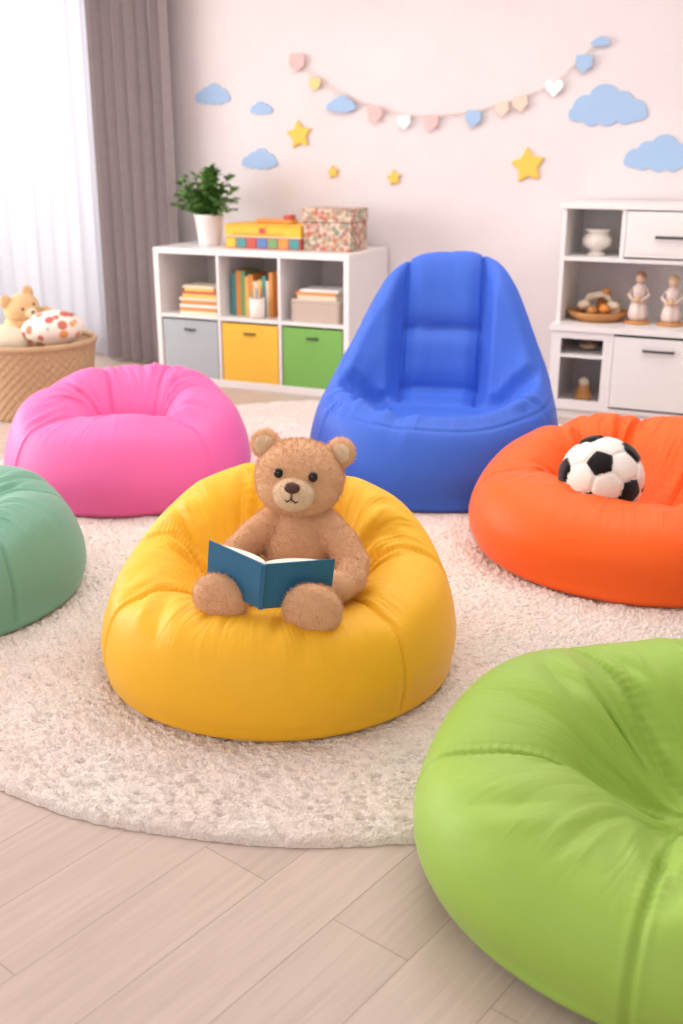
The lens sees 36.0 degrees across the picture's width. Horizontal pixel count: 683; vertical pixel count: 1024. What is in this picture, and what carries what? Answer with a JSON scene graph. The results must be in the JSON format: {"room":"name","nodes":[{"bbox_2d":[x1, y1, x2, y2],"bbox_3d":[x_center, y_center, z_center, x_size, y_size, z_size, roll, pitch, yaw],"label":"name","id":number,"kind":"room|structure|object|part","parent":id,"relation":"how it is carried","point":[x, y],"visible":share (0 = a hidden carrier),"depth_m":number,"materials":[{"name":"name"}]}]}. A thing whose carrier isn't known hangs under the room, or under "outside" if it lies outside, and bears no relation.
{"room":"children's playroom","nodes":[
{"label":"children's playroom","id":0,"kind":"room"},
{"bbox_2d":[256,214,297,223],"bbox_3d":[-0.385,-1.748,6.260,0.240,0.050,0.100,8,21,23],"label":"toy car","id":1,"kind":"object","parent":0,"point":[288,219],"depth_m":6.21,"materials":[{"name":"orange plastic"}]},
{"bbox_2d":[0,354,597,1023],"bbox_3d":[-0.642,0.450,3.051,9.500,0.100,7.980,8,21,23],"label":"floor","id":2,"kind":"structure","parent":0,"point":[100,924],"depth_m":1.94,"materials":[{"name":"brown wood"}]},
{"bbox_2d":[0,330,97,421],"bbox_3d":[-1.680,-0.759,5.768,0.713,0.406,0.712,8,21,23],"label":"basket","id":3,"kind":"object","parent":2,"relation":"on","point":[24,372],"visible":0.5,"depth_m":5.49,"materials":[{"name":"brown wicker"}]},
{"bbox_2d":[0,325,30,347],"bbox_3d":[-1.810,-0.908,5.610,0.300,0.180,0.240,0,19,0],"label":"cushion","id":4,"kind":"object","parent":3,"relation":"in","point":[10,336],"visible":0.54,"depth_m":5.53,"materials":[{"name":"beige fabric"}]},
{"bbox_2d":[0,285,51,328],"bbox_3d":[-1.742,-1.080,5.764,0.236,0.321,0.288,10,21,27],"label":"plush toy","id":5,"kind":"object","parent":3,"relation":"in","point":[18,308],"visible":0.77,"depth_m":5.67,"materials":[{"name":"beige fur"}]},
{"bbox_2d":[21,310,83,346],"bbox_3d":[-1.550,-0.978,5.629,0.333,0.204,0.265,4,20,13],"label":"dotted pillow","id":6,"kind":"object","parent":3,"relation":"in","point":[52,327],"visible":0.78,"depth_m":5.54,"materials":[{"name":"fabric"}]},
{"bbox_2d":[153,241,387,396],"bbox_3d":[-0.428,-1.210,6.459,1.290,0.818,0.590,8,21,23],"label":"cube storage shelf","id":7,"kind":"object","parent":2,"relation":"on","point":[361,273],"visible":0.41,"depth_m":6.27,"materials":[{"name":"white paint"}]},
{"bbox_2d":[163,317,219,378],"bbox_3d":[-0.813,-1.080,6.660,0.382,0.346,0.574,8,21,23],"label":"storage bin","id":8,"kind":"object","parent":7,"relation":"in","point":[190,343],"visible":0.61,"depth_m":6.42,"materials":[{"name":"grey fabric"}]},
{"bbox_2d":[179,282,217,315],"bbox_3d":[-0.829,-1.308,6.435,0.271,0.168,0.205,8,21,23],"label":"book stack","id":9,"kind":"object","parent":7,"relation":"in","point":[200,298],"visible":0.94,"depth_m":6.36,"materials":[{"name":"paper"}]},
{"bbox_2d":[169,164,240,245],"bbox_3d":[-0.796,-1.871,6.392,0.536,0.474,0.410,8,21,23],"label":"potted plant","id":10,"kind":"object","parent":7,"relation":"on","point":[204,202],"visible":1,"depth_m":6.34,"materials":[{"name":"green plant"}]},
{"bbox_3d":[-0.807,-1.726,6.420,0.180,0.182,0.180,8,21,23],"label":"pot","id":11,"kind":"part","parent":10,"relation":"part of","materials":[{"name":"white ceramic"}]},
{"bbox_2d":[222,321,279,384],"bbox_3d":[-0.437,-1.025,6.502,0.373,0.346,0.574,8,21,23],"label":"storage bin","id":12,"kind":"object","parent":7,"relation":"in","point":[250,350],"visible":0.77,"depth_m":6.27,"materials":[{"name":"yellow fabric"}]},
{"bbox_2d":[231,268,277,317],"bbox_3d":[-0.494,-1.326,6.335,0.274,0.266,0.190,8,21,23],"label":"upright books","id":13,"kind":"object","parent":7,"relation":"in","point":[243,280],"visible":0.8,"depth_m":6.25,"materials":[{"name":"paper"}]},
{"bbox_2d":[249,285,264,319],"bbox_3d":[-0.498,-1.237,6.194,0.096,0.190,0.096,8,21,23],"label":"pencil cup","id":14,"kind":"object","parent":7,"relation":"on","point":[256,304],"visible":1,"depth_m":6.17,"materials":[{"name":"beige ceramic"}]},
{"bbox_2d":[224,221,302,250],"bbox_3d":[-0.407,-1.654,6.278,0.510,0.138,0.295,8,21,23],"label":"toy block case","id":15,"kind":"object","parent":7,"relation":"on","point":[245,234],"visible":0.91,"depth_m":6.16,"materials":[{"name":"yellow plastic"}]},
{"bbox_2d":[283,325,343,388],"bbox_3d":[-0.060,-0.970,6.344,0.382,0.346,0.574,8,21,23],"label":"storage bin","id":16,"kind":"object","parent":7,"relation":"in","point":[312,356],"visible":0.65,"depth_m":6.12,"materials":[{"name":"green fabric"}]},
{"bbox_2d":[291,298,343,324],"bbox_3d":[-0.103,-1.188,6.145,0.306,0.130,0.257,8,21,23],"label":"storage box","id":17,"kind":"object","parent":7,"relation":"on","point":[308,311],"visible":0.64,"depth_m":6.03,"materials":[{"name":"beige cardboard"}]},
{"bbox_2d":[295,286,343,301],"bbox_3d":[-0.106,-1.221,6.136,0.272,0.172,0.208,8,21,23],"label":"book stack","id":18,"kind":"object","parent":17,"relation":"in","point":[320,293],"visible":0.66,"depth_m":6.05,"materials":[{"name":"paper"}]},
{"bbox_2d":[302,206,367,251],"bbox_3d":[-0.036,-1.647,6.107,0.312,0.235,0.252,8,21,23],"label":"gift box","id":19,"kind":"object","parent":7,"relation":"on","point":[333,229],"visible":1,"depth_m":6.01,"materials":[{"name":"cardboard"}]},
{"bbox_2d":[0,400,682,848],"bbox_3d":[-0.027,0.022,4.082,3.366,0.035,4.044,0,19,0],"label":"shag rug","id":20,"kind":"object","parent":2,"relation":"on","point":[70,746],"visible":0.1,"depth_m":2.55,"materials":[{"name":"carpet"}]},
{"bbox_2d":[0,465,86,635],"bbox_3d":[-1.308,0.098,3.314,0.960,0.351,0.971,-7,20,-19],"label":"bean bag chair","id":21,"kind":"object","parent":20,"relation":"on","point":[43,555],"visible":1,"depth_m":3.16,"materials":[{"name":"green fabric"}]},
{"bbox_2d":[4,362,250,517],"bbox_3d":[-0.897,-0.343,4.404,1.033,0.474,0.974,3,19,7],"label":"bean bag chair","id":22,"kind":"object","parent":20,"relation":"on","point":[124,440],"visible":0.9,"depth_m":4.12,"materials":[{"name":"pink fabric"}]},
{"bbox_2d":[101,463,455,741],"bbox_3d":[-0.176,0.168,2.838,0.991,0.529,0.929,3,19,9],"label":"bean bag chair","id":23,"kind":"object","parent":20,"relation":"on","point":[253,675],"visible":0.66,"depth_m":2.57,"materials":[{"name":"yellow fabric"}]},
{"bbox_2d":[191,427,370,631],"bbox_3d":[-0.137,0.048,2.651,0.408,0.462,0.416,5,20,15],"label":"teddy bear","id":24,"kind":"object","parent":23,"relation":"on","point":[299,481],"visible":0.8,"depth_m":2.65},
{"bbox_2d":[207,540,334,609],"bbox_3d":[-0.181,0.160,2.522,0.322,0.150,0.100,3,19,8],"label":"open book","id":25,"kind":"object","parent":24,"relation":"on","point":[262,584],"visible":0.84,"depth_m":2.51,"materials":[{"name":"paper"}]},
{"bbox_2d":[310,251,557,512],"bbox_3d":[0.391,-0.585,4.396,1.061,0.936,0.977,2,19,5],"label":"bean bag chair","id":26,"kind":"object","parent":20,"relation":"on","point":[445,368],"visible":0.86,"depth_m":4.42,"materials":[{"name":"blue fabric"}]},
{"bbox_2d":[413,638,682,1023],"bbox_3d":[0.704,0.546,2.051,1.127,0.327,1.118,0,19,0],"label":"bean bag chair","id":27,"kind":"object","parent":20,"relation":"on","point":[548,811],"visible":1,"depth_m":1.87,"materials":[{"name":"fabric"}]},
{"bbox_2d":[468,413,682,607],"bbox_3d":[1.049,-0.067,3.690,1.178,0.418,1.109,14,24,36],"label":"bean bag chair","id":28,"kind":"object","parent":20,"relation":"on","point":[529,522],"visible":0.92,"depth_m":3.40,"materials":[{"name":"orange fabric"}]},
{"bbox_2d":[558,435,644,501],"bbox_3d":[0.875,-0.114,3.536,0.283,0.286,0.282,6,20,16],"label":"soccer ball","id":29,"kind":"object","parent":28,"relation":"on","point":[610,467],"visible":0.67,"depth_m":3.43,"materials":[{"name":"white leather"}]},
{"bbox_2d":[549,199,682,420],"bbox_3d":[1.806,-1.033,5.494,1.324,1.112,0.547,8,21,23],"label":"shelving unit","id":30,"kind":"object","parent":2,"relation":"on","point":[635,370],"visible":0.88,"depth_m":5.51,"materials":[{"name":"paint"}]},
{"bbox_2d":[574,377,591,400],"bbox_3d":[1.323,-0.676,5.744,0.100,0.128,0.100,8,21,23],"label":"wooden toy","id":31,"kind":"object","parent":30,"relation":"in","point":[582,393],"visible":0.99,"depth_m":5.72,"materials":[{"name":"brown wood"}]},
{"bbox_2d":[579,341,596,349],"bbox_3d":[1.339,-0.904,5.704,0.100,0.040,0.100,8,21,23],"label":"bowl","id":32,"kind":"object","parent":30,"relation":"in","point":[586,345],"visible":1,"depth_m":5.67,"materials":[{"name":"brown wood"}]},
{"bbox_2d":[582,228,611,255],"bbox_3d":[1.351,-1.428,5.552,0.157,0.135,0.157,8,21,23],"label":"ceramic vase","id":33,"kind":"object","parent":30,"relation":"in","point":[596,240],"visible":1,"depth_m":5.50,"materials":[{"name":"white ceramic"}]},
{"bbox_2d":[567,288,627,322],"bbox_3d":[1.389,-1.127,5.673,0.330,0.172,0.330,8,21,23],"label":"bowl","id":34,"kind":"object","parent":30,"relation":"in","point":[585,311],"visible":1,"depth_m":5.62,"materials":[{"name":"brown wood"}]},
{"bbox_2d":[624,271,650,324],"bbox_3d":[1.567,-1.131,5.530,0.136,0.272,0.136,8,21,23],"label":"figurine","id":35,"kind":"object","parent":30,"relation":"in","point":[637,313],"visible":1,"depth_m":5.51,"materials":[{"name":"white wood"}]},
{"bbox_2d":[656,275,682,326],"bbox_3d":[1.722,-1.101,5.467,0.136,0.258,0.136,8,21,23],"label":"figurine","id":36,"kind":"object","parent":30,"relation":"in","point":[670,316],"visible":1,"depth_m":5.44,"materials":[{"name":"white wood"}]},
{"bbox_2d":[166,0,682,373],"bbox_3d":[0.949,-2.038,5.972,9.500,2.700,0.159,8,21,23],"label":"wall","id":37,"kind":"structure","parent":0,"point":[459,188],"depth_m":6.04,"materials":[{"name":"paint"}]},
{"bbox_2d":[287,120,309,147],"bbox_3d":[-0.260,-2.290,6.362,0.159,0.157,0.018,8,21,23],"label":"star","id":38,"kind":"object","parent":37,"relation":"attached to","point":[298,135],"visible":1,"depth_m":6.35,"materials":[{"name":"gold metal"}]},
{"bbox_2d":[327,166,337,177],"bbox_3d":[-0.053,-2.057,6.345,0.072,0.072,0.018,8,21,23],"label":"star","id":39,"kind":"object","parent":37,"relation":"attached to","point":[333,172],"visible":1,"depth_m":6.34,"materials":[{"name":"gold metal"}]},
{"bbox_2d":[387,170,400,184],"bbox_3d":[0.309,-1.976,6.202,0.088,0.086,0.018,8,21,23],"label":"star","id":40,"kind":"object","parent":37,"relation":"attached to","point":[393,177],"visible":1,"depth_m":6.20,"materials":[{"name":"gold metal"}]},
{"bbox_2d":[289,36,609,130],"bbox_3d":[0.552,-2.399,5.934,1.880,0.463,0.032,8,21,23],"label":"garland","id":41,"kind":"object","parent":37,"relation":"attached to","point":[341,104],"visible":1,"depth_m":5.98,"materials":[{"name":"fabric"}]},
{"bbox_2d":[511,147,543,180],"bbox_3d":[1.039,-1.943,5.870,0.186,0.184,0.018,8,21,23],"label":"star","id":42,"kind":"object","parent":37,"relation":"attached to","point":[528,165],"visible":1,"depth_m":5.86,"materials":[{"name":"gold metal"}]},
{"bbox_3d":[-2.087,-3.588,6.694,2.588,0.056,0.158,8,21,23],"label":"curtain rod","id":43,"kind":"object","parent":37,"relation":"attached to","visible":0},
{"bbox_2d":[0,0,108,355],"bbox_3d":[-2.331,-2.399,7.220,1.850,2.530,0.118,8,21,23],"label":"sheer curtain","id":44,"kind":"object","parent":43,"relation":"hanging from","point":[50,239],"visible":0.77,"depth_m":7.07,"materials":[{"name":"white fabric"}]},
{"bbox_2d":[84,0,178,362],"bbox_3d":[-1.323,-2.224,6.712,0.599,2.530,0.138,8,21,23],"label":"drape","id":45,"kind":"object","parent":43,"relation":"hanging from","point":[128,42],"visible":0.86,"depth_m":6.68,"materials":[{"name":"fabric"}]}
]}

